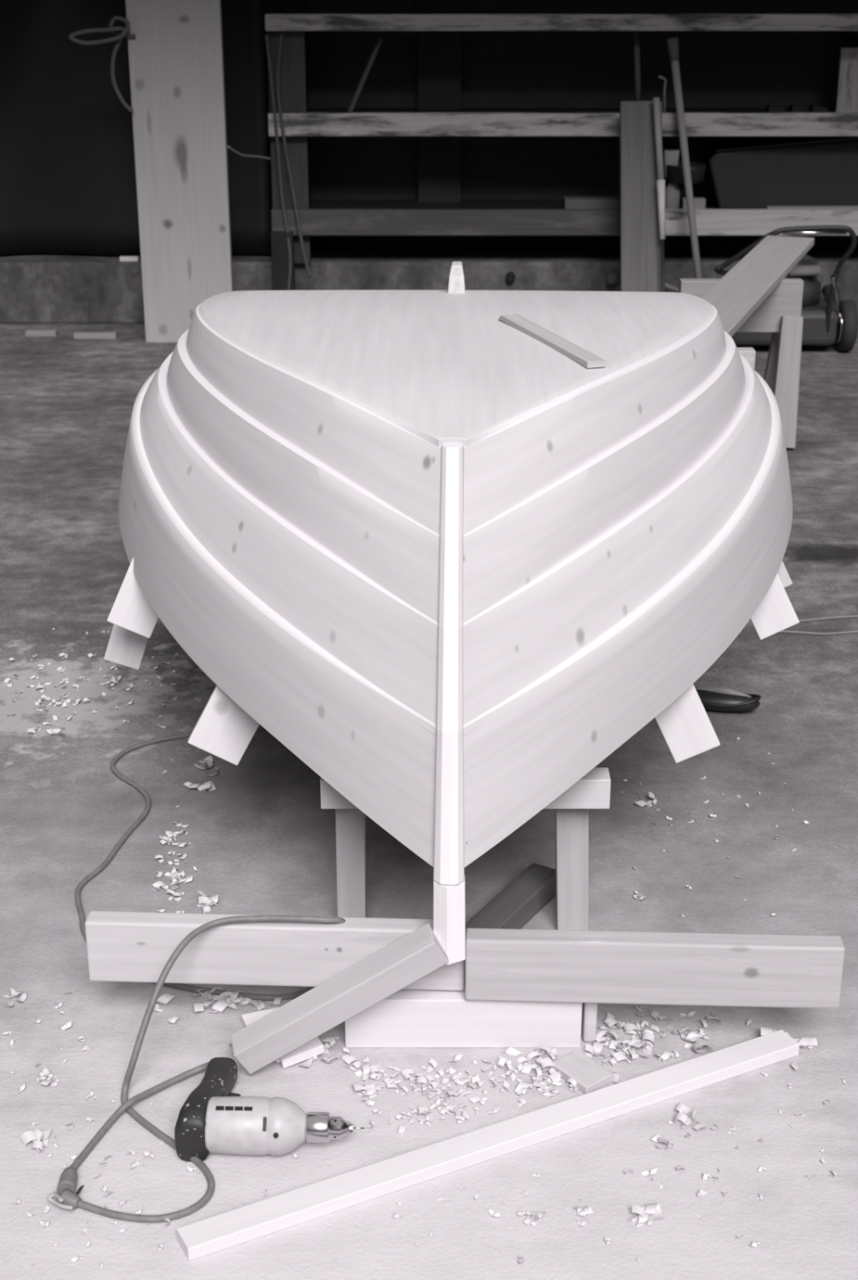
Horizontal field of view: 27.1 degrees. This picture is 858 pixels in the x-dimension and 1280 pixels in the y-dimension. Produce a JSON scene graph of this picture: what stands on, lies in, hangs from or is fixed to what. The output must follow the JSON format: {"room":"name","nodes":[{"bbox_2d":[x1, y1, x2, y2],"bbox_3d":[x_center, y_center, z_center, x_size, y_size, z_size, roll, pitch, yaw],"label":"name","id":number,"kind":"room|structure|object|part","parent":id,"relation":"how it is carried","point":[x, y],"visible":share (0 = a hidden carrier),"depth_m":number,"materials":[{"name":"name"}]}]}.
{"room":"woodworking shop","nodes":[
{"label":"woodworking shop","id":0,"kind":"room"},
{"bbox_2d":[0,323,857,1279],"bbox_3d":[0.000,1.258,1.425,18.000,0.001,15.700,0,22,0],"label":"floor","id":1,"kind":"structure","parent":0,"point":[263,841],"depth_m":3.31,"materials":[{"name":"grey concrete"}]},
{"bbox_2d":[3,987,26,1002],"bbox_3d":[-0.701,0.603,3.028,0.047,0.015,0.031,13,25,29],"label":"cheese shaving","id":2,"kind":"object","parent":1,"relation":"on","point":[14,993],"visible":1,"depth_m":3.03,"materials":[{"name":"white wood"}]},
{"bbox_2d":[19,1128,51,1151],"bbox_3d":[-0.593,0.749,2.663,0.044,0.018,0.058,0,22,0],"label":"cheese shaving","id":3,"kind":"object","parent":1,"relation":"on","point":[37,1135],"visible":1,"depth_m":2.66,"materials":[{"name":"white wood"}]},
{"bbox_2d":[25,329,57,336],"bbox_3d":[-1.715,-1.359,7.869,0.136,0.024,0.040,0,22,0],"label":"batten","id":4,"kind":"object","parent":1,"relation":"on","point":[28,332],"visible":1,"depth_m":7.85,"materials":[{"name":"grey wood"}]},
{"bbox_2d":[38,1067,57,1086],"bbox_3d":[-0.606,0.692,2.808,0.026,0.014,0.048,-11,25,-26],"label":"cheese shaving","id":5,"kind":"object","parent":1,"relation":"on","point":[44,1071],"visible":1,"depth_m":2.81,"materials":[{"name":"white wood"}]},
{"bbox_2d":[73,331,117,338],"bbox_3d":[-1.468,-1.341,7.825,0.186,0.024,0.040,0,22,0],"label":"batten","id":6,"kind":"object","parent":1,"relation":"on","point":[77,335],"visible":1,"depth_m":7.81,"materials":[{"name":"grey wood"}]},
{"bbox_2d":[158,835,191,847],"bbox_3d":[-0.505,0.399,3.530,0.068,0.016,0.027,5,23,13],"label":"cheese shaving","id":7,"kind":"object","parent":1,"relation":"on","point":[164,840],"visible":1,"depth_m":3.53,"materials":[{"name":"white wood"}]},
{"bbox_2d":[125,0,233,342],"bbox_3d":[-1.040,-2.414,7.311,0.384,2.400,0.050,0,22,0],"label":"board","id":8,"kind":"object","parent":1,"relation":"on","point":[175,54],"visible":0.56,"depth_m":7.44,"materials":[{"name":"white wood"}]},
{"bbox_2d":[68,15,135,112],"bbox_3d":[-1.327,-2.346,7.259,0.269,0.378,0.053,-4,22,-10],"label":"rope","id":9,"kind":"object","parent":8,"relation":"hanging from","point":[115,30],"visible":1,"depth_m":7.21,"materials":[{"name":"fabric"}]},
{"bbox_2d":[226,145,271,159],"bbox_3d":[-0.771,-2.080,7.592,0.019,0.090,0.302,13,25,28],"label":"wire","id":10,"kind":"object","parent":8,"relation":"attached to","point":[228,146],"visible":1,"depth_m":7.59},
{"bbox_2d":[170,870,192,884],"bbox_3d":[-0.473,0.454,3.400,0.041,0.012,0.038,-7,23,-17],"label":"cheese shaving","id":11,"kind":"object","parent":1,"relation":"on","point":[173,876],"visible":1,"depth_m":3.39,"materials":[{"name":"white wood"}]},
{"bbox_2d":[47,732,345,1222],"bbox_3d":[-0.416,0.410,3.226,0.473,0.228,1.644,-3,22,-7],"label":"extension cord","id":12,"kind":"object","parent":1,"relation":"on","point":[68,1199],"visible":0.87,"depth_m":2.79,"materials":[{"name":"rubber"}]},
{"bbox_2d":[47,1188,81,1209],"bbox_3d":[-0.520,0.798,2.531,0.049,0.025,0.037,0,22,0],"label":"socket","id":13,"kind":"object","parent":12,"relation":"attached to","point":[68,1199],"depth_m":2.53,"materials":[{"name":"plastic"}]},
{"bbox_2d":[182,780,216,791],"bbox_3d":[-0.486,0.307,3.752,0.074,0.021,0.034,4,22,10],"label":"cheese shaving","id":14,"kind":"object","parent":1,"relation":"on","point":[208,785],"visible":1,"depth_m":3.75,"materials":[{"name":"white wood"}]},
{"bbox_2d":[193,755,219,776],"bbox_3d":[-0.476,0.271,3.837,0.050,0.026,0.078,-15,26,-32],"label":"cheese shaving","id":15,"kind":"object","parent":1,"relation":"on","point":[208,761],"visible":1,"depth_m":3.85,"materials":[{"name":"grey wood"}]},
{"bbox_2d":[195,890,219,913],"bbox_3d":[-0.414,0.487,3.305,0.043,0.023,0.067,0,22,0],"label":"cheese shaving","id":16,"kind":"object","parent":1,"relation":"on","point":[205,900],"visible":0.97,"depth_m":3.31,"materials":[{"name":"white wood"}]},
{"bbox_2d":[56,1057,364,1195],"bbox_3d":[-0.346,0.702,2.692,0.451,0.085,0.263,-6,23,-15],"label":"drill","id":17,"kind":"object","parent":1,"relation":"on","point":[213,1118],"visible":1,"depth_m":2.62,"materials":[{"name":"metal"}]},
{"bbox_3d":[-0.441,0.717,2.719,0.064,0.031,0.320,18,28,37],"label":"cord","id":18,"kind":"part","parent":17,"relation":"part of","materials":[{"name":"rubber"}]},
{"bbox_3d":[-0.338,0.699,2.703,0.055,0.078,0.200,2,22,6],"label":"handle","id":19,"kind":"part","parent":17,"relation":"part of","materials":[{"name":"black plastic"}]},
{"bbox_2d":[241,1006,279,1026],"bbox_3d":[-0.265,0.631,2.955,0.085,0.016,0.040,-8,23,-19],"label":"scrap","id":20,"kind":"object","parent":1,"relation":"on","point":[247,1019],"visible":0.26,"depth_m":2.95,"materials":[{"name":"brown wood"}]},
{"bbox_2d":[274,1057,312,1066],"bbox_3d":[-0.218,0.668,2.861,0.070,0.021,0.047,7,23,17],"label":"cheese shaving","id":21,"kind":"object","parent":1,"relation":"on","point":[308,1064],"visible":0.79,"depth_m":2.85,"materials":[{"name":"white wood"}]},
{"bbox_2d":[279,1036,324,1068],"bbox_3d":[-0.212,0.658,2.869,0.073,0.025,0.055,-10,24,-23],"label":"scrap","id":22,"kind":"object","parent":1,"relation":"on","point":[314,1046],"visible":0.5,"depth_m":2.85,"materials":[{"name":"brown wood"}]},
{"bbox_2d":[231,923,448,1074],"bbox_3d":[-0.142,0.565,2.800,0.343,0.228,0.056,-3,22,-7],"label":"brace","id":23,"kind":"object","parent":1,"relation":"on","point":[420,953],"visible":0.91,"depth_m":2.78,"materials":[{"name":"brown wood"}]},
{"bbox_2d":[2,628,845,1271],"bbox_3d":[-0.113,0.394,3.539,1.857,0.020,2.436,0,22,0],"label":"wood shavings","id":24,"kind":"object","parent":1,"relation":"on","point":[228,998],"visible":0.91,"depth_m":2.84},
{"bbox_2d":[344,985,582,1047],"bbox_3d":[0.055,0.614,2.897,0.383,0.092,0.044,0,22,0],"label":"wooden block","id":25,"kind":"object","parent":1,"relation":"on","point":[406,1018],"visible":0.66,"depth_m":2.88,"materials":[{"name":"brown wood"}]},
{"bbox_2d":[84,911,465,991],"bbox_3d":[-0.248,0.504,2.884,0.612,0.112,0.040,1,22,3],"label":"timber beam","id":26,"kind":"structure","parent":25,"relation":"on","point":[122,946],"depth_m":2.87,"materials":[{"name":"white wood"}]},
{"bbox_2d":[465,928,844,1008],"bbox_3d":[0.356,0.523,2.834,0.595,0.113,0.040,1,22,2],"label":"timber beam","id":27,"kind":"structure","parent":25,"relation":"on","point":[513,965],"depth_m":2.81,"materials":[{"name":"white wood"}]},
{"bbox_2d":[433,879,465,964],"bbox_3d":[0.032,0.439,2.789,0.051,0.141,0.042,0,22,0],"label":"post","id":28,"kind":"object","parent":27,"relation":"attached to","point":[449,901],"visible":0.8,"depth_m":2.77,"materials":[{"name":"brown wood"}]},
{"bbox_2d":[320,767,610,930],"bbox_3d":[0.063,0.380,3.151,0.498,0.337,0.088,0,22,0],"label":"trestle","id":29,"kind":"object","parent":1,"relation":"on","point":[593,790],"visible":0.46,"depth_m":3.15,"materials":[{"name":"brown wood"}]},
{"bbox_3d":[-0.139,0.387,3.179,0.053,0.301,0.040,0,22,0],"label":"leg","id":30,"kind":"part","parent":29,"relation":"part of","materials":[{"name":"grey wood"}]},
{"bbox_3d":[0.255,0.387,3.179,0.068,0.302,0.040,0,22,0],"label":"leg","id":31,"kind":"part","parent":29,"relation":"part of","materials":[{"name":"grey wood"}]},
{"bbox_2d":[177,1029,799,1261],"bbox_3d":[0.124,0.743,2.669,1.043,0.022,0.047,-11,24,-25],"label":"batten","id":32,"kind":"object","parent":1,"relation":"on","point":[200,1238],"visible":1,"depth_m":2.63,"materials":[{"name":"white wood"}]},
{"bbox_2d":[465,862,555,936],"bbox_3d":[0.148,0.492,3.240,0.060,0.045,0.287,13,25,28],"label":"timber beam","id":33,"kind":"structure","parent":1,"relation":"on","point":[524,896],"depth_m":3.24,"materials":[{"name":"grey wood"}]},
{"bbox_2d":[525,1211,546,1221],"bbox_3d":[0.151,0.813,2.510,0.030,0.011,0.022,0,22,0],"label":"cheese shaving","id":34,"kind":"object","parent":1,"relation":"on","point":[535,1216],"visible":1,"depth_m":2.51,"materials":[{"name":"white wood"}]},
{"bbox_2d":[534,1045,556,1056],"bbox_3d":[0.189,0.663,2.874,0.036,0.017,0.027,0,22,0],"label":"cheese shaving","id":35,"kind":"object","parent":1,"relation":"on","point":[553,1050],"visible":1,"depth_m":2.88,"materials":[{"name":"white wood"}]},
{"bbox_2d":[264,13,857,290],"bbox_3d":[1.727,-2.103,7.957,4.847,1.338,0.490,0,22,0],"label":"storage rack","id":36,"kind":"object","parent":1,"relation":"on","point":[317,217],"visible":0.73,"depth_m":7.70,"materials":[{"name":"paint"}]},
{"bbox_2d":[264,34,292,290],"bbox_3d":[-0.648,-2.061,7.729,0.095,1.084,0.033,9,24,22],"label":"rope","id":37,"kind":"object","parent":36,"relation":"hanging from","point":[265,35],"visible":0.98,"depth_m":7.72,"materials":[{"name":"grey fabric"}]},
{"bbox_2d":[275,34,311,278],"bbox_3d":[-0.586,-2.087,7.711,0.136,1.024,0.029,7,23,16],"label":"rope","id":38,"kind":"object","parent":36,"relation":"hanging from","point":[281,35],"visible":1,"depth_m":7.71,"materials":[{"name":"grey fabric"}]},
{"bbox_2d":[346,37,382,112],"bbox_3d":[-0.278,-2.449,7.715,0.163,0.309,0.022,-9,24,-22],"label":"stick","id":39,"kind":"object","parent":36,"relation":"on","point":[379,42],"visible":0.94,"depth_m":7.71,"materials":[{"name":"wood"}]},
{"bbox_3d":[0.112,-1.847,7.860,1.614,0.110,0.050,0,22,0],"label":"rail","id":40,"kind":"part","parent":36,"relation":"part of","materials":[{"name":"wood"}]},
{"bbox_2d":[309,200,719,208],"bbox_3d":[1.728,-1.957,8.064,4.845,0.020,0.400,0,22,0],"label":"shelf","id":41,"kind":"object","parent":36,"relation":"attached to","point":[313,204],"depth_m":8.11,"materials":[{"name":"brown wood"}]},
{"bbox_3d":[1.728,-2.622,7.547,4.845,0.068,0.050,0,22,0],"label":"rail","id":42,"kind":"part","parent":36,"relation":"part of","materials":[{"name":"paint"}]},
{"bbox_3d":[1.728,-2.235,7.704,4.845,0.096,0.050,0,22,0],"label":"rail","id":43,"kind":"part","parent":36,"relation":"part of","materials":[{"name":"paint"}]},
{"bbox_2d":[306,107,835,112],"bbox_3d":[1.728,-2.337,7.910,4.845,0.020,0.400,0,22,0],"label":"shelf","id":44,"kind":"object","parent":36,"relation":"attached to","point":[309,109],"depth_m":7.98,"materials":[{"name":"brown wood"}]},
{"bbox_2d":[563,196,619,208],"bbox_3d":[0.726,-1.952,7.953,0.244,0.050,0.100,0,22,0],"label":"board offcut","id":45,"kind":"object","parent":36,"relation":"on","point":[569,202],"visible":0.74,"depth_m":7.91,"materials":[{"name":"wood"}]},
{"bbox_2d":[633,31,640,101],"bbox_3d":[0.904,-2.458,7.721,0.048,0.345,0.026,0,22,0],"label":"pole","id":46,"kind":"object","parent":36,"relation":"on","point":[636,34],"visible":0.79,"depth_m":7.70,"materials":[{"name":"wood"}]},
{"bbox_2d":[657,75,666,112],"bbox_3d":[1.007,-2.349,7.673,0.043,0.168,0.042,0,22,0],"label":"hook","id":47,"kind":"object","parent":36,"relation":"on","point":[664,78],"visible":1,"depth_m":7.66,"materials":[{"name":"grey metal"}]},
{"bbox_2d":[665,182,679,208],"bbox_3d":[1.079,-1.969,7.892,0.068,0.128,0.068,0,22,0],"label":"glass jar","id":48,"kind":"object","parent":36,"relation":"on","point":[672,190],"visible":0.81,"depth_m":7.87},
{"bbox_2d":[665,161,706,183],"bbox_3d":[1.131,-2.063,7.854,0.180,0.075,0.180,0,22,0],"label":"pan","id":49,"kind":"object","parent":48,"relation":"on","point":[674,173],"visible":0.8,"depth_m":7.79,"materials":[{"name":"metal"}]},
{"bbox_2d":[663,148,679,177],"bbox_3d":[1.068,-2.102,7.838,0.066,0.115,0.066,0,22,0],"label":"tin can","id":50,"kind":"object","parent":49,"relation":"in","point":[671,156],"visible":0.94,"depth_m":7.81,"materials":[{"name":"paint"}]},
{"bbox_2d":[681,197,706,208],"bbox_3d":[1.176,-1.936,7.905,0.100,0.056,0.050,0,22,0],"label":"wood block","id":51,"kind":"object","parent":36,"relation":"on","point":[699,202],"visible":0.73,"depth_m":7.88,"materials":[{"name":"grey wood"}]},
{"bbox_3d":[2.537,-1.847,7.860,3.226,0.110,0.050,0,22,0],"label":"rail","id":52,"kind":"part","parent":36,"relation":"part of","materials":[{"name":"wood"}]},
{"bbox_2d":[765,104,786,112],"bbox_3d":[1.521,-2.317,7.773,0.089,0.042,0.070,0,22,0],"label":"wedge","id":53,"kind":"object","parent":36,"relation":"on","point":[770,108],"visible":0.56,"depth_m":7.74,"materials":[{"name":"brown wood"}]},
{"bbox_2d":[703,136,857,208],"bbox_3d":[1.672,-2.114,7.968,0.863,0.338,0.212,0,22,0],"label":"storage box","id":54,"kind":"object","parent":36,"relation":"on","point":[791,171],"visible":0.94,"depth_m":7.88,"materials":[{"name":"paint"}]},
{"bbox_3d":[1.685,-2.230,7.921,0.836,0.087,0.212,0,22,0],"label":"lid","id":55,"kind":"part","parent":54,"relation":"part of","materials":[{"name":"metal"}]},
{"bbox_2d":[787,104,808,112],"bbox_3d":[1.621,-2.317,7.773,0.089,0.042,0.070,0,22,0],"label":"wedge","id":56,"kind":"object","parent":36,"relation":"on","point":[792,108],"visible":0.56,"depth_m":7.74,"materials":[{"name":"brown wood"}]},
{"bbox_2d":[765,205,857,208],"bbox_3d":[1.787,-1.913,7.890,0.577,0.024,0.050,0,22,0],"label":"lath","id":57,"kind":"object","parent":36,"relation":"on","point":[766,206],"visible":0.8,"depth_m":7.87,"materials":[{"name":"grey wood"}]},
{"bbox_2d":[808,104,829,112],"bbox_3d":[1.711,-2.317,7.773,0.089,0.042,0.070,0,22,0],"label":"wedge","id":58,"kind":"object","parent":36,"relation":"on","point":[813,108],"visible":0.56,"depth_m":7.74,"materials":[{"name":"brown wood"}]},
{"bbox_2d":[835,47,857,112],"bbox_3d":[1.922,-2.464,7.827,0.240,0.274,0.020,0,22,0],"label":"panel","id":59,"kind":"object","parent":36,"relation":"on","point":[846,101],"visible":0.98,"depth_m":7.82,"materials":[{"name":"wood"}]},
{"bbox_2d":[551,1049,613,1093],"bbox_3d":[0.243,0.685,2.823,0.060,0.014,0.085,-16,27,-35],"label":"scrap","id":60,"kind":"object","parent":1,"relation":"on","point":[589,1076],"visible":0.92,"depth_m":2.81,"materials":[{"name":"brown wood"}]},
{"bbox_2d":[574,1205,594,1226],"bbox_3d":[0.220,0.813,2.510,0.028,0.012,0.040,0,22,0],"label":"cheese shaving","id":61,"kind":"object","parent":1,"relation":"on","point":[586,1211],"visible":1,"depth_m":2.52,"materials":[{"name":"white wood"}]},
{"bbox_2d":[581,1002,597,1042],"bbox_3d":[0.263,0.591,2.959,0.022,0.086,0.155,0,22,0],"label":"plank","id":62,"kind":"object","parent":1,"relation":"on","point":[589,1011],"visible":0.27,"depth_m":2.89,"materials":[{"name":"white wood"}]},
{"bbox_2d":[632,890,648,900],"bbox_3d":[0.393,0.481,3.334,0.020,0.010,0.032,-15,26,-32],"label":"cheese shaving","id":63,"kind":"object","parent":1,"relation":"on","point":[642,897],"visible":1,"depth_m":3.33,"materials":[{"name":"white wood"}]},
{"bbox_2d":[619,100,662,292],"bbox_3d":[0.904,-1.768,7.577,0.188,0.996,0.346,0,22,0],"label":"plank","id":64,"kind":"object","parent":1,"relation":"on","point":[639,237],"visible":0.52,"depth_m":7.55,"materials":[{"name":"wood"}]},
{"bbox_2d":[634,791,657,807],"bbox_3d":[0.449,0.333,3.694,0.046,0.017,0.046,0,22,0],"label":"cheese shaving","id":65,"kind":"object","parent":1,"relation":"on","point":[641,803],"visible":1,"depth_m":3.68,"materials":[{"name":"white wood"}]},
{"bbox_2d":[628,1203,664,1227],"bbox_3d":[0.305,0.810,2.512,0.054,0.016,0.033,-7,23,-18],"label":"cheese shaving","id":66,"kind":"object","parent":1,"relation":"on","point":[655,1208],"visible":1,"depth_m":2.51,"materials":[{"name":"white wood"}]},
{"bbox_2d":[652,97,665,292],"bbox_3d":[0.985,-1.753,7.516,0.038,1.014,0.334,-4,22,-10],"label":"stick","id":67,"kind":"object","parent":1,"relation":"on","point":[660,182],"visible":0.82,"depth_m":7.48,"materials":[{"name":"grey wood"}]},
{"bbox_2d":[651,1133,669,1150],"bbox_3d":[0.347,0.750,2.663,0.027,0.014,0.033,0,22,0],"label":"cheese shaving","id":68,"kind":"object","parent":1,"relation":"on","point":[657,1138],"visible":1,"depth_m":2.66,"materials":[{"name":"white wood"}]},
{"bbox_2d":[666,37,702,278],"bbox_3d":[1.122,-1.949,7.688,0.283,1.240,0.052,16,27,35],"label":"handle","id":69,"kind":"object","parent":1,"relation":"on","point":[673,43],"visible":0.83,"depth_m":7.63,"materials":[{"name":"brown wood"}]},
{"bbox_2d":[674,1102,708,1130],"bbox_3d":[0.399,0.727,2.715,0.050,0.019,0.065,0,22,0],"label":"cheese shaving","id":70,"kind":"object","parent":1,"relation":"on","point":[680,1118],"visible":1,"depth_m":2.71,"materials":[{"name":"white wood"}]},
{"bbox_2d":[680,1031,715,1053],"bbox_3d":[0.438,0.652,2.894,0.042,0.024,0.065,-3,22,-7],"label":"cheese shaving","id":71,"kind":"object","parent":1,"relation":"on","point":[701,1044],"visible":1,"depth_m":2.89,"materials":[{"name":"white wood"}]},
{"bbox_2d":[694,685,760,711],"bbox_3d":[0.670,0.133,4.125,0.198,0.059,0.076,6,23,15],"label":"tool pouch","id":72,"kind":"object","parent":1,"relation":"on","point":[716,698],"visible":0.74,"depth_m":4.10,"materials":[{"name":"leather"}]},
{"bbox_2d":[678,278,803,448],"bbox_3d":[1.069,-0.972,6.187,0.418,0.561,0.294,0,22,0],"label":"sawhorse","id":73,"kind":"object","parent":1,"relation":"on","point":[780,313],"visible":0.41,"depth_m":6.10,"materials":[{"name":"grey wood"}]},
{"bbox_2d":[700,235,814,337],"bbox_3d":[1.014,-1.136,5.801,0.179,0.028,2.150,7,23,18],"label":"plank","id":74,"kind":"object","parent":73,"relation":"on","point":[740,291],"visible":0.56,"depth_m":5.95,"materials":[{"name":"grey wood"}]},
{"bbox_3d":[1.228,-0.953,6.290,0.100,0.448,0.119,0,22,0],"label":"leg","id":75,"kind":"part","parent":73,"relation":"part of","materials":[{"name":"grey wood"}]},
{"bbox_3d":[1.228,-0.887,6.127,0.100,0.448,0.119,0,22,0],"label":"leg","id":76,"kind":"part","parent":73,"relation":"part of","materials":[{"name":"grey wood"}]},
{"bbox_2d":[737,347,755,369],"bbox_3d":[0.624,-0.575,5.204,0.620,0.560,0.294,0,22,0],"label":"sawhorse","id":77,"kind":"object","parent":1,"relation":"on","point":[748,353],"visible":0.06,"depth_m":5.08,"materials":[{"name":"white wood"}]},
{"bbox_2d":[714,225,857,351],"bbox_3d":[1.493,-1.536,7.594,0.629,0.559,0.658,0,22,0],"label":"lawn mower","id":78,"kind":"object","parent":1,"relation":"on","point":[828,319],"depth_m":7.47,"materials":[{"name":"paint"}]},
{"bbox_3d":[1.579,-1.553,7.479,0.131,0.050,0.043,0,22,0],"label":"fuel tank","id":79,"kind":"part","parent":78,"relation":"part of","materials":[{"name":"grey metal"}]},
{"bbox_2d":[760,1026,817,1046],"bbox_3d":[0.586,0.650,2.900,0.093,0.025,0.055,0,22,0],"label":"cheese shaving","id":80,"kind":"object","parent":1,"relation":"on","point":[804,1041],"visible":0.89,"depth_m":2.90,"materials":[{"name":"white wood"}]},
{"bbox_2d":[777,630,857,635],"bbox_3d":[1.055,-0.022,4.582,0.363,0.007,0.037,-1,22,-3],"label":"wire","id":81,"kind":"object","parent":1,"relation":"on","point":[782,631],"visible":0.84,"depth_m":4.57,"materials":[{"name":"rubber"}]},
{"bbox_2d":[798,615,857,622],"bbox_3d":[1.076,-0.056,4.665,0.351,0.007,0.034,-2,22,-5],"label":"wire","id":82,"kind":"object","parent":1,"relation":"on","point":[842,616],"visible":0.64,"depth_m":4.67,"materials":[{"name":"rubber"}]},
{"bbox_3d":[0.054,0.063,3.921,0.277,0.345,1.640,0,22,0],"label":"strongback","id":83,"kind":"object","parent":1,"relation":"on","visible":0},
{"bbox_2d":[103,560,792,670],"bbox_3d":[0.034,-0.122,3.710,1.435,0.371,0.075,0,22,0],"label":"mold","id":84,"kind":"object","parent":83,"relation":"on","point":[126,647],"visible":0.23,"depth_m":3.72,"materials":[{"name":"brown wood"}]},
{"bbox_3d":[-0.609,-0.057,3.709,0.148,0.251,0.022,0,22,0],"label":"arm","id":85,"kind":"part","parent":84,"relation":"part of","materials":[{"name":"brown wood"}]},
{"bbox_3d":[0.675,-0.187,3.656,0.152,0.210,0.022,0,22,0],"label":"arm","id":86,"kind":"part","parent":84,"relation":"part of","materials":[{"name":"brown wood"}]},
{"bbox_2d":[106,556,799,639],"bbox_3d":[0.049,-0.133,3.598,1.401,0.261,0.075,0,22,0],"label":"support","id":87,"kind":"object","parent":83,"relation":"on","point":[131,610],"visible":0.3,"depth_m":3.59,"materials":[{"name":"brown wood"}]},
{"bbox_3d":[-0.560,-0.125,3.573,0.183,0.256,0.022,0,22,0],"label":"arm","id":88,"kind":"part","parent":87,"relation":"part of","materials":[{"name":"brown wood"}]},
{"bbox_2d":[118,261,792,885],"bbox_3d":[0.053,-0.358,3.700,1.525,0.653,2.355,0,22,0],"label":"boat hull","id":89,"kind":"object","parent":87,"relation":"on","point":[452,562],"visible":0.98,"depth_m":3.04,"materials":[{"name":"brown wood"}]},
{"bbox_3d":[0.031,0.025,2.823,0.048,0.599,0.413,0,22,0],"label":"stem","id":90,"kind":"part","parent":89,"relation":"part of","materials":[{"name":"white wood"}]},
{"bbox_3d":[0.059,-0.632,3.772,1.118,0.180,1.908,0,22,0],"label":"panel","id":91,"kind":"part","parent":89,"relation":"part of","materials":[{"name":"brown wood"}]},
{"bbox_2d":[497,314,605,368],"bbox_3d":[0.227,-0.572,3.373,0.036,0.015,0.458,-7,23,-17],"label":"stick","id":92,"kind":"object","parent":89,"relation":"on","point":[569,349],"visible":1,"depth_m":3.33,"materials":[{"name":"grey wood"}]},
{"bbox_3d":[0.658,-0.120,3.575,0.183,0.251,0.022,0,22,0],"label":"arm","id":93,"kind":"part","parent":87,"relation":"part of","materials":[{"name":"brown wood"}]},
{"bbox_2d":[187,684,719,765],"bbox_3d":[0.046,0.085,3.255,0.976,0.286,0.074,0,22,0],"label":"support","id":94,"kind":"object","parent":83,"relation":"on","point":[224,730],"visible":0.3,"depth_m":3.25,"materials":[{"name":"brown wood"}]},
{"bbox_3d":[-0.338,0.100,3.233,0.209,0.276,0.022,0,22,0],"label":"arm","id":95,"kind":"part","parent":94,"relation":"part of","materials":[{"name":"brown wood"}]},
{"bbox_3d":[0.440,0.097,3.232,0.189,0.271,0.022,0,22,0],"label":"arm","id":96,"kind":"part","parent":94,"relation":"part of","materials":[{"name":"brown wood"}]},
{"bbox_2d":[262,0,857,249],"bbox_3d":[0.000,-3.080,7.891,8.400,3.200,0.080,0,22,0],"label":"wall","id":97,"kind":"structure","parent":0,"point":[500,68],"depth_m":8.07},
{"bbox_2d":[280,0,311,250],"bbox_3d":[-0.604,-3.130,7.774,0.105,2.821,0.090,0,22,0],"label":"trim","id":98,"kind":"structure","parent":97,"relation":"attached to","point":[286,6],"depth_m":7.86,"materials":[{"name":"black wood"}]},
{"bbox_2d":[0,249,857,323],"bbox_3d":[0.000,-1.634,8.211,8.400,0.279,0.350,0,22,0],"label":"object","id":99,"kind":"structure","parent":97,"relation":"attached to","point":[35,287],"depth_m":8.04,"materials":[{"name":"concrete"}]},
{"bbox_2d":[119,256,138,261],"bbox_3d":[-1.352,-1.720,8.020,0.083,0.020,0.030,0,22,0],"label":"wood offcut","id":100,"kind":"object","parent":99,"relation":"on","point":[122,258],"visible":1,"depth_m":8.01,"materials":[{"name":"white wood"}]},
{"bbox_2d":[0,0,271,255],"bbox_3d":[-2.451,-3.008,7.575,3.460,2.722,0.178,0,22,0],"label":"wall panel","id":101,"kind":"object","parent":99,"relation":"on","point":[68,178],"visible":0.64,"depth_m":7.90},
{"bbox_2d":[417,0,461,251],"bbox_3d":[0.047,-3.130,7.774,0.193,2.821,0.090,0,22,0],"label":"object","id":102,"kind":"structure","parent":97,"relation":"attached to","point":[439,52],"depth_m":8.01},
{"bbox_2d":[506,271,515,282],"bbox_3d":[0.367,-1.637,8.010,0.043,0.044,0.060,0,22,0],"label":"bolt","id":103,"kind":"object","parent":97,"relation":"attached to","point":[510,277],"visible":1,"depth_m":7.98,"materials":[{"name":"black metal"}]},
{"bbox_2d":[605,271,620,285],"bbox_3d":[0.831,-1.627,8.000,0.062,0.067,0.094,6,23,14],"label":"pipe stub","id":104,"kind":"object","parent":97,"relation":"attached to","point":[613,277],"visible":0.94,"depth_m":7.96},
{"bbox_2d":[665,283,679,292],"bbox_3d":[1.059,-1.600,7.980,0.180,0.106,0.033,-2,22,-4],"label":"chain","id":105,"kind":"object","parent":97,"relation":"hanging from","point":[674,289],"visible":0.31,"depth_m":7.98,"materials":[{"name":"grey metal"}]}
]}

